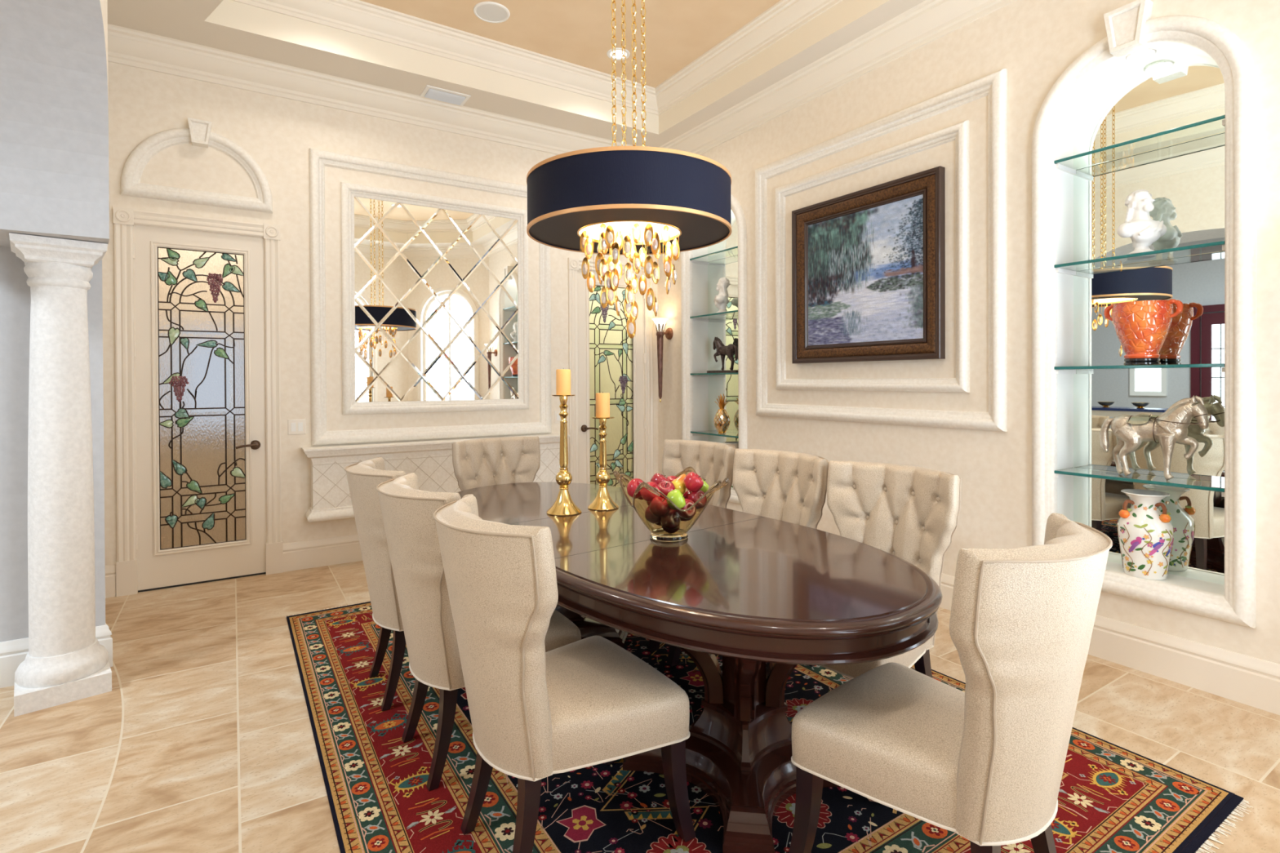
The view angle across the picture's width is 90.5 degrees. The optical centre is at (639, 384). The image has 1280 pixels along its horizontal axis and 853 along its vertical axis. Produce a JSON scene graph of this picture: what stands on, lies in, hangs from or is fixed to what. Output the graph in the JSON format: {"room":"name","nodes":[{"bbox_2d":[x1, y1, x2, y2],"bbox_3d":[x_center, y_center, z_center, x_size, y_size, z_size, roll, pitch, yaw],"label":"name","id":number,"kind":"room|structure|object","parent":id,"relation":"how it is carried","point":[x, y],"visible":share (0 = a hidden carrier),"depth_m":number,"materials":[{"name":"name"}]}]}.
{"room":"dining room","nodes":[
{"label":"dining room","id":0,"kind":"room"},
{"bbox_2d":[0,0,109,642],"bbox_3d":[-2.325,-0.702,1.886,1.094,4.200,5.115,-1,0,-37],"label":"wall","id":1,"kind":"structure","parent":0,"point":[54,91],"depth_m":2.69,"materials":[{"name":"paint"}]},
{"bbox_2d":[0,622,112,688],"bbox_3d":[-3.108,1.290,3.318,0.649,0.205,0.880,0,0,-33],"label":"baseboard","id":2,"kind":"structure","parent":1,"relation":"attached to","point":[13,653],"depth_m":2.94,"materials":[{"name":"white paint"}]},
{"bbox_2d":[102,62,658,565],"bbox_3d":[-1.717,-0.726,5.344,5.300,4.200,0.140,0,0,-33],"label":"wall","id":3,"kind":"structure","parent":0,"point":[278,133],"depth_m":4.73,"materials":[{"name":"paint"}]},
{"bbox_2d":[105,564,115,598],"bbox_3d":[-3.597,1.288,4.046,0.395,0.205,0.022,0,0,-33],"label":"baseboard","id":4,"kind":"structure","parent":3,"relation":"attached to","point":[110,571],"depth_m":4.13,"materials":[{"name":"beige paint"}]},
{"bbox_2d":[120,117,272,213],"bbox_3d":[-3.027,-1.526,4.367,0.862,0.560,0.082,0,0,-33],"label":"trim","id":5,"kind":"structure","parent":3,"relation":"attached to","point":[198,134],"depth_m":4.34,"materials":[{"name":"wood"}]},
{"bbox_2d":[112,206,283,596],"bbox_3d":[-3.033,0.114,4.404,0.950,2.545,0.111,0,0,-33],"label":"door","id":6,"kind":"structure","parent":3,"relation":"in","point":[197,348],"depth_m":4.40,"materials":[{"name":"beige paint"}]},
{"bbox_2d":[287,418,306,435],"bbox_3d":[-2.553,0.319,4.720,0.120,0.116,0.012,0,0,-33],"label":"light switch","id":7,"kind":"object","parent":3,"relation":"attached to","point":[296,426],"visible":1,"depth_m":4.72,"materials":[{"name":"white plastic"}]},
{"bbox_2d":[283,534,362,572],"bbox_3d":[-1.649,1.272,5.298,2.344,0.205,0.022,0,0,-33],"label":"baseboard","id":8,"kind":"structure","parent":3,"relation":"attached to","point":[307,554],"depth_m":4.80,"materials":[{"name":"beige paint"}]},
{"bbox_2d":[309,147,551,445],"bbox_3d":[-1.640,-0.658,5.279,1.963,2.229,0.052,0,0,-33],"label":"trim","id":9,"kind":"structure","parent":3,"relation":"attached to","point":[318,159],"depth_m":5.01,"materials":[{"name":"paint"}]},
{"bbox_2d":[340,182,528,414],"bbox_3d":[-1.643,-0.662,5.281,1.531,1.788,0.046,0,0,-33],"label":"wall mirror","id":10,"kind":"object","parent":3,"relation":"attached to","point":[435,293],"visible":1,"depth_m":5.25,"materials":[{"name":"mirror"}]},
{"bbox_2d":[301,433,569,522],"bbox_3d":[-1.580,0.738,5.234,2.130,0.542,0.200,0,0,-33],"label":"wall shelf","id":11,"kind":"object","parent":3,"relation":"attached to","point":[431,461],"visible":0.48,"depth_m":4.94,"materials":[{"name":"stone"}]},
{"bbox_2d":[554,410,560,423],"bbox_3d":[-0.758,0.304,5.873,0.068,0.116,0.012,0,0,-33],"label":"light switch","id":12,"kind":"object","parent":3,"relation":"attached to","point":[557,417],"visible":0.74,"depth_m":5.87,"materials":[{"name":"white plastic"}]},
{"bbox_2d":[107,0,1016,155],"bbox_3d":[-0.146,-2.201,2.618,4.705,0.191,6.136,0,0,-33],"label":"trim","id":13,"kind":"structure","parent":3,"relation":"attached to","point":[929,20],"depth_m":4.64,"materials":[{"name":"beige paint"}]},
{"bbox_2d":[567,257,653,487],"bbox_3d":[-0.266,0.090,6.182,0.950,2.545,0.111,0,0,-33],"label":"door","id":14,"kind":"structure","parent":3,"relation":"in","point":[602,357],"depth_m":6.19,"materials":[{"name":"beige paint"}]},
{"bbox_2d":[106,0,924,146],"bbox_3d":[-0.146,-2.296,2.618,4.705,0.001,6.136,0,0,-33],"label":"crown molding","id":15,"kind":"structure","parent":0,"point":[179,20],"depth_m":4.52,"materials":[{"name":"beige paint"}]},
{"bbox_2d":[420,84,471,106],"bbox_3d":[-1.553,-2.297,5.065,0.345,0.016,0.215,0,0,-33],"label":"ceiling vent","id":16,"kind":"object","parent":15,"relation":"in","point":[429,91],"visible":1,"depth_m":5.04,"materials":[{"name":"white metal"}]},
{"bbox_2d":[204,0,888,133],"bbox_3d":[0.096,-2.388,2.789,3.476,0.180,5.122,0,0,-33],"label":"trim","id":17,"kind":"structure","parent":15,"relation":"attached to","point":[229,13],"depth_m":4.67,"materials":[{"name":"beige paint"}]},
{"bbox_2d":[360,0,780,87],"bbox_3d":[0.095,-2.648,2.787,3.476,0.001,5.122,0,0,-33],"label":"ceiling","id":18,"kind":"structure","parent":0,"point":[677,33],"depth_m":4.70,"materials":[{"name":"paint"}]},
{"bbox_2d":[473,1,510,22],"bbox_3d":[-1.057,-2.648,4.524,0.256,0.010,0.256,0,0,-33],"label":"ceiling speaker","id":19,"kind":"object","parent":18,"relation":"attached to","point":[488,11],"visible":1,"depth_m":4.51,"materials":[{"name":"white paint"}]},
{"bbox_2d":[231,0,842,115],"bbox_3d":[0.095,-2.561,2.788,3.476,0.176,5.122,0,0,-33],"label":"trim","id":20,"kind":"structure","parent":18,"relation":"attached to","point":[359,17],"depth_m":4.82,"materials":[{"name":"beige paint"}]},
{"bbox_2d":[606,47,630,60],"bbox_3d":[-0.173,-2.663,5.110,0.188,0.021,0.188,0,0,-33],"label":"recessed light","id":21,"kind":"object","parent":18,"relation":"in","point":[618,50],"visible":0.76,"depth_m":5.10,"materials":[{"name":"white paint"}]},
{"bbox_3d":[-0.056,-2.621,2.827,0.959,0.052,0.959,0,0,-33],"label":"ceiling medallion","id":22,"kind":"object","parent":18,"relation":"attached to","visible":0},
{"bbox_2d":[526,0,731,338],"bbox_3d":[-0.050,-1.391,2.835,0.906,2.390,0.906,0,0,-16],"label":"chandelier","id":23,"kind":"object","parent":22,"relation":"hanging from","point":[634,202],"visible":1,"depth_m":2.59,"materials":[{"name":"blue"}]},
{"bbox_2d":[579,221,678,242],"bbox_3d":[-0.048,-0.773,2.839,0.488,0.184,0.488,0,0,-33],"label":"diffuser","id":24,"kind":"object","parent":23,"relation":"attached to","point":[669,229],"depth_m":2.99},
{"bbox_2d":[0,560,1279,852],"bbox_3d":[-3.109,1.451,1.989,11.300,0.100,9.300,0,0,-33],"label":"floor","id":25,"kind":"structure","parent":0,"point":[202,740],"depth_m":2.50,"materials":[{"name":"tile"}]},
{"bbox_2d":[8,232,111,716],"bbox_3d":[-2.623,0.381,2.874,0.316,2.026,0.316,-1,0,-44],"label":"stone column","id":26,"kind":"structure","parent":25,"relation":"on","point":[64,662],"depth_m":2.79,"materials":[{"name":"white stone"}]},
{"bbox_2d":[285,601,1252,852],"bbox_3d":[-0.052,1.377,2.931,2.558,0.010,3.680,0,0,-33],"label":"rug","id":27,"kind":"object","parent":25,"relation":"on","point":[1112,798],"visible":0.23,"depth_m":2.12,"materials":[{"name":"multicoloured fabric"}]},
{"bbox_2d":[344,457,406,711],"bbox_3d":[-0.985,0.867,2.949,0.697,1.018,0.591,0,0,-31],"label":"dining chair","id":28,"kind":"object","parent":27,"relation":"on","point":[363,477],"visible":0.53,"depth_m":2.70,"materials":[{"name":"beige fabric"}]},
{"bbox_2d":[376,472,581,791],"bbox_3d":[-0.629,0.869,2.433,0.697,1.018,0.591,0,0,-34],"label":"dining chair","id":29,"kind":"object","parent":27,"relation":"on","point":[407,511],"visible":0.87,"depth_m":2.18,"materials":[{"name":"beige fabric"}]},
{"bbox_2d":[452,436,540,491],"bbox_3d":[-0.798,0.860,3.919,0.591,1.018,0.697,-1,0,-39],"label":"dining chair","id":30,"kind":"object","parent":27,"relation":"on","point":[488,461],"visible":0.38,"depth_m":4.09,"materials":[{"name":"beige fabric"}]},
{"bbox_2d":[433,493,696,852],"bbox_3d":[-0.260,0.870,1.938,0.697,1.018,0.591,0,0,-34],"label":"dining chair","id":31,"kind":"object","parent":27,"relation":"on","point":[536,714],"visible":1,"depth_m":1.72,"materials":[{"name":"beige fabric"}]},
{"bbox_2d":[648,439,735,652],"bbox_3d":[0.198,0.858,3.645,0.697,1.018,0.591,-1,0,-36],"label":"dining chair","id":32,"kind":"object","parent":27,"relation":"on","point":[713,462],"visible":0.36,"depth_m":3.75,"materials":[{"name":"beige fabric"}]},
{"bbox_2d":[456,482,942,852],"bbox_3d":[-0.064,0.998,2.847,1.251,0.750,2.762,-1,0,-37],"label":"dining table","id":33,"kind":"object","parent":27,"relation":"on","point":[750,591],"visible":0.66,"depth_m":2.10,"materials":[{"name":"brown wood"}]},
{"bbox_2d":[546,394,582,515],"bbox_3d":[-0.369,0.337,3.074,0.170,0.570,0.170,0,0,-33],"label":"candlestick","id":34,"kind":"object","parent":33,"relation":"on","point":[563,505],"visible":0.98,"depth_m":3.06,"materials":[{"name":"gold metal"}]},
{"bbox_2d":[555,368,570,395],"bbox_3d":[-0.371,-0.012,3.072,0.071,0.130,0.071,0,0,-33],"label":"pillar candle","id":35,"kind":"object","parent":34,"relation":"on","point":[562,375],"visible":1,"depth_m":3.04,"materials":[{"name":"yellow wax"}]},
{"bbox_2d":[587,417,618,511],"bbox_3d":[-0.186,0.394,3.185,0.156,0.454,0.156,0,0,-33],"label":"candlestick","id":36,"kind":"object","parent":33,"relation":"on","point":[602,501],"visible":0.98,"depth_m":3.17,"materials":[{"name":"gold metal"}]},
{"bbox_2d":[595,391,609,417],"bbox_3d":[-0.187,0.103,3.184,0.071,0.128,0.071,0,0,-33],"label":"pillar candle","id":37,"kind":"object","parent":36,"relation":"on","point":[602,399],"visible":1,"depth_m":3.15,"materials":[{"name":"yellow wax"}]},
{"bbox_2d":[613,466,728,542],"bbox_3d":[0.118,0.493,2.579,0.370,0.259,0.380,0,0,-19],"label":"fruit bowl","id":38,"kind":"object","parent":33,"relation":"on","point":[666,522],"visible":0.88,"depth_m":2.46,"materials":[{"name":"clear glass"}]},
{"bbox_2d":[626,478,644,497],"bbox_3d":[-0.015,0.422,2.565,0.078,0.081,0.079,-1,0,-42],"label":"apple","id":39,"kind":"object","parent":38,"relation":"in","point":[633,483],"visible":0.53,"depth_m":2.54,"materials":[{"name":"red food"}]},
{"bbox_2d":[646,481,659,489],"bbox_3d":[0.039,0.426,2.519,0.074,0.078,0.078,0,0,36],"label":"apple","id":40,"kind":"object","parent":38,"relation":"in","point":[653,484],"visible":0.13,"depth_m":2.51,"materials":[{"name":"red food"}]},
{"bbox_2d":[657,480,675,496],"bbox_3d":[0.104,0.430,2.554,0.078,0.077,0.079,0,0,10],"label":"apple","id":41,"kind":"object","parent":38,"relation":"in","point":[665,486],"visible":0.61,"depth_m":2.54,"materials":[{"name":"red food"}]},
{"bbox_2d":[666,475,678,481],"bbox_3d":[0.143,0.423,2.662,0.078,0.074,0.078,0,0,39],"label":"apple","id":42,"kind":"object","parent":38,"relation":"in","point":[670,478],"visible":0.21,"depth_m":2.66,"materials":[{"name":"red food"}]},
{"bbox_2d":[666,488,685,508],"bbox_3d":[0.140,0.447,2.457,0.077,0.078,0.078,0,0,0],"label":"apple","id":43,"kind":"object","parent":38,"relation":"in","point":[676,496],"visible":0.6,"depth_m":2.43,"materials":[{"name":"green food"}]},
{"bbox_2d":[683,490,691,498],"bbox_3d":[0.211,0.481,2.631,0.080,0.081,0.078,0,0,7],"label":"apple","id":44,"kind":"object","parent":38,"relation":"in","point":[686,493],"visible":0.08,"depth_m":2.61,"materials":[{"name":"red food"}]},
{"bbox_2d":[680,498,694,509],"bbox_3d":[0.180,0.491,2.501,0.078,0.078,0.075,0,0,-33],"label":"apple","id":45,"kind":"object","parent":38,"relation":"in","point":[689,503],"visible":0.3,"depth_m":2.48,"materials":[{"name":"red food"}]},
{"bbox_2d":[683,471,703,492],"bbox_3d":[0.216,0.392,2.544,0.080,0.080,0.078,0,0,26],"label":"apple","id":46,"kind":"object","parent":38,"relation":"in","point":[692,482],"visible":1,"depth_m":2.52,"materials":[{"name":"red food"}]},
{"bbox_2d":[687,489,704,502],"bbox_3d":[0.229,0.464,2.549,0.077,0.080,0.078,0,0,43],"label":"apple","id":47,"kind":"object","parent":38,"relation":"in","point":[694,496],"visible":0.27,"depth_m":2.52,"materials":[{"name":"red food"}]},
{"bbox_2d":[699,478,709,493],"bbox_3d":[0.244,0.418,2.610,0.080,0.080,0.078,0,0,-17],"label":"apple","id":48,"kind":"object","parent":38,"relation":"in","point":[704,488],"visible":0.24,"depth_m":2.58,"materials":[{"name":"green food"}]},
{"bbox_3d":[0.137,0.486,2.621,0.078,0.073,0.078,13,33,-32],"label":"apple","id":49,"kind":"object","parent":38,"relation":"in","visible":0},
{"bbox_2d":[671,472,686,494],"bbox_3d":[0.164,0.411,2.587,0.095,0.092,0.070,0,0,-22],"label":"pear","id":50,"kind":"object","parent":49,"relation":"on","point":[678,483],"visible":0.65,"depth_m":2.56,"materials":[{"name":"yellow food"}]},
{"label":"apple","id":51,"kind":"object","parent":38,"relation":"in","visible":0},
{"bbox_2d":[650,472,669,484],"bbox_3d":[0.084,0.406,2.622,0.079,0.078,0.079,0,0,-19],"label":"apple","id":52,"kind":"object","parent":51,"relation":"on","point":[657,477],"visible":0.49,"depth_m":2.59,"materials":[{"name":"red food"}]},
{"bbox_2d":[666,448,828,666],"bbox_3d":[0.556,0.859,3.102,0.697,1.018,0.591,-1,0,-35],"label":"dining chair","id":53,"kind":"object","parent":27,"relation":"on","point":[785,486],"visible":0.48,"depth_m":3.23,"materials":[{"name":"beige fabric"}]},
{"bbox_2d":[766,460,961,679],"bbox_3d":[0.916,0.861,2.582,0.697,1.018,0.591,-1,0,-37],"label":"dining chair","id":54,"kind":"object","parent":27,"relation":"on","point":[910,513],"visible":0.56,"depth_m":2.66,"materials":[{"name":"beige fabric"}]},
{"bbox_2d":[788,512,1112,852],"bbox_3d":[0.825,0.867,1.694,0.591,1.018,0.697,-1,0,-40],"label":"dining chair","id":55,"kind":"object","parent":27,"relation":"on","point":[984,764],"visible":1,"depth_m":1.45,"materials":[{"name":"beige fabric"}]},
{"bbox_2d":[657,0,1279,664],"bbox_3d":[1.518,-0.734,4.418,0.020,4.200,5.196,0,0,-33],"label":"wall","id":56,"kind":"structure","parent":0,"point":[1036,41],"depth_m":3.71,"materials":[{"name":"paint"}]},
{"bbox_2d":[652,318,673,402],"bbox_3d":[0.214,-0.230,6.256,0.195,0.825,0.160,0,0,-33],"label":"wall sconce","id":57,"kind":"object","parent":56,"relation":"attached to","point":[660,324],"visible":1,"depth_m":6.23,"materials":[{"name":"brown metal"}]},
{"bbox_2d":[692,246,708,441],"bbox_3d":[0.754,-0.354,5.792,0.215,2.559,0.688,0,0,-33],"label":"lining","id":58,"kind":"object","parent":56,"relation":"attached to","point":[700,384],"visible":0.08,"depth_m":6.09,"materials":[{"name":"white paint"}]},
{"bbox_2d":[689,245,737,264],"bbox_3d":[0.748,-1.170,5.785,0.217,0.038,0.686,0,0,-33],"label":"glass shelf","id":59,"kind":"object","parent":58,"relation":"attached to","point":[705,259],"visible":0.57,"depth_m":5.83,"materials":[{"name":"white"}]},
{"bbox_2d":[689,310,737,321],"bbox_3d":[0.750,-0.620,5.789,0.217,0.038,0.686,0,0,-33],"label":"glass shelf","id":60,"kind":"object","parent":58,"relation":"attached to","point":[705,317],"visible":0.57,"depth_m":5.83,"materials":[{"name":"white"}]},
{"bbox_2d":[713,277,730,312],"bbox_3d":[0.745,-0.804,5.757,0.141,0.328,0.234,0,0,31],"label":"statue","id":61,"kind":"object","parent":60,"relation":"on","point":[721,300],"visible":1,"depth_m":5.72,"materials":[{"name":"white ceramic"}]},
{"bbox_2d":[690,372,737,377],"bbox_3d":[0.753,-0.082,5.792,0.217,0.038,0.686,0,0,-33],"label":"glass shelf","id":62,"kind":"object","parent":58,"relation":"attached to","point":[731,373],"visible":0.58,"depth_m":5.80,"materials":[{"name":"white"}]},
{"bbox_2d":[706,336,737,373],"bbox_3d":[0.780,-0.269,5.730,0.130,0.336,0.400,0,0,-33],"label":"statue","id":63,"kind":"object","parent":62,"relation":"on","point":[731,349],"visible":1,"depth_m":5.71,"materials":[{"name":"brown metal"}]},
{"bbox_2d":[690,430,738,438],"bbox_3d":[0.755,0.468,5.796,0.217,0.038,0.686,0,0,-33],"label":"glass shelf","id":64,"kind":"object","parent":58,"relation":"attached to","point":[703,432],"visible":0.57,"depth_m":5.81,"materials":[{"name":"white"}]},
{"bbox_2d":[713,393,729,433],"bbox_3d":[0.747,0.269,5.788,0.149,0.359,0.146,0,0,-33],"label":"ornament","id":65,"kind":"object","parent":64,"relation":"on","point":[722,419],"visible":1,"depth_m":5.75,"materials":[{"name":"gold metal"}]},
{"bbox_2d":[707,208,738,443],"bbox_3d":[0.845,-0.354,5.850,0.001,2.559,0.688,0,0,-33],"label":"mirror","id":66,"kind":"object","parent":58,"relation":"attached to","point":[726,329],"visible":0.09,"depth_m":5.93,"materials":[{"name":"clear glass"}]},
{"bbox_2d":[722,441,738,489],"bbox_3d":[0.832,0.723,5.649,0.218,0.406,0.219,0,0,11],"label":"ledge","id":67,"kind":"object","parent":58,"relation":"on","point":[735,444],"visible":0.02,"depth_m":5.58,"materials":[{"name":"white"}]},
{"bbox_2d":[680,193,746,504],"bbox_3d":[0.640,-0.390,5.719,0.115,2.834,0.888,0,0,-33],"label":"trim","id":68,"kind":"structure","parent":56,"relation":"attached to","point":[686,268],"depth_m":5.44,"materials":[{"name":"paint"}]},
{"bbox_2d":[791,165,945,363],"bbox_3d":[1.510,-0.739,4.360,0.056,1.166,1.208,0,0,-33],"label":"framed painting","id":69,"kind":"object","parent":56,"relation":"attached to","point":[868,264],"visible":1,"depth_m":4.28,"materials":[{"name":"brown"}]},
{"bbox_2d":[775,120,969,392],"bbox_3d":[1.502,-0.753,4.384,0.044,1.600,1.563,0,0,-33],"label":"trim","id":70,"kind":"structure","parent":56,"relation":"attached to","point":[959,132],"depth_m":4.07,"materials":[{"name":"paint"}]},
{"bbox_2d":[755,68,1007,431],"bbox_3d":[1.496,-0.750,4.386,0.052,2.030,2.001,0,0,-33],"label":"trim","id":71,"kind":"structure","parent":56,"relation":"attached to","point":[994,85],"depth_m":3.88,"materials":[{"name":"wood"}]},
{"bbox_2d":[939,573,1279,715],"bbox_3d":[1.547,1.264,4.360,0.022,0.205,5.056,0,0,-33],"label":"baseboard","id":72,"kind":"structure","parent":56,"relation":"attached to","point":[1250,681],"depth_m":2.88,"materials":[{"name":"beige paint"}]},
{"bbox_2d":[1057,43,1224,595],"bbox_3d":[2.468,-0.345,3.125,0.215,2.559,0.688,0,0,-33],"label":"wall niche","id":73,"kind":"object","parent":56,"relation":"attached to","point":[1086,94],"visible":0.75,"depth_m":3.40,"materials":[{"name":"white paint"}]},
{"bbox_2d":[1053,240,1224,275],"bbox_3d":[2.464,-0.611,3.122,0.217,0.038,0.686,0,0,-33],"label":"glass shelf","id":74,"kind":"object","parent":73,"relation":"attached to","point":[1070,268],"visible":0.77,"depth_m":3.09,"materials":[{"name":"white"}]},
{"bbox_2d":[1116,189,1166,254],"bbox_3d":[2.453,-0.792,3.098,0.231,0.323,0.139,0,0,4],"label":"statue","id":75,"kind":"object","parent":74,"relation":"on","point":[1143,231],"visible":0.99,"depth_m":3.07,"materials":[{"name":"white paint"}]},
{"bbox_2d":[1053,467,1224,497],"bbox_3d":[2.469,0.477,3.129,0.217,0.038,0.686,0,0,-33],"label":"glass shelf","id":76,"kind":"object","parent":73,"relation":"attached to","point":[1111,475],"visible":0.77,"depth_m":3.07,"materials":[{"name":"white"}]},
{"bbox_2d":[1099,395,1208,480],"bbox_3d":[2.490,0.254,3.088,0.143,0.407,0.432,-1,0,-36],"label":"statue","id":77,"kind":"object","parent":76,"relation":"on","point":[1171,428],"visible":1,"depth_m":3.02,"materials":[{"name":"silver metal"}]},
{"bbox_2d":[1053,363,1224,373],"bbox_3d":[2.467,-0.073,3.126,0.217,0.038,0.686,0,0,-33],"label":"glass shelf","id":78,"kind":"object","parent":73,"relation":"attached to","point":[1059,370],"visible":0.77,"depth_m":3.08,"materials":[{"name":"white"}]},
{"bbox_2d":[1103,298,1182,365],"bbox_3d":[2.456,-0.248,3.104,0.236,0.311,0.236,0,0,13],"label":"urn","id":79,"kind":"object","parent":78,"relation":"on","point":[1141,327],"visible":0.99,"depth_m":3.04,"materials":[{"name":"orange ceramic"}]},
{"bbox_2d":[1053,115,1225,174],"bbox_3d":[2.462,-1.161,3.119,0.217,0.038,0.686,0,0,-33],"label":"glass shelf","id":80,"kind":"object","parent":73,"relation":"attached to","point":[1215,126],"visible":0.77,"depth_m":3.09,"materials":[{"name":"white"}]},
{"bbox_2d":[1117,488,1173,580],"bbox_3d":[2.469,0.732,3.102,0.223,0.406,0.223,0,0,37],"label":"porcelain vase","id":81,"kind":"object","parent":73,"relation":"on","point":[1145,535],"visible":1,"depth_m":3.04,"materials":[{"name":"white ceramic"}]},
{"bbox_2d":[1073,53,1225,585],"bbox_3d":[2.558,-0.345,3.184,0.001,2.559,0.688,0,0,-33],"label":"mirror","id":82,"kind":"object","parent":73,"relation":"attached to","point":[1186,181],"visible":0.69,"depth_m":3.15,"materials":[{"name":"clear glass"}]},
{"bbox_2d":[1031,0,1257,628],"bbox_3d":[2.354,-0.381,3.052,0.115,2.834,0.888,0,0,-33],"label":"trim","id":83,"kind":"structure","parent":56,"relation":"attached to","point":[1131,28],"depth_m":2.79,"materials":[{"name":"stone"}]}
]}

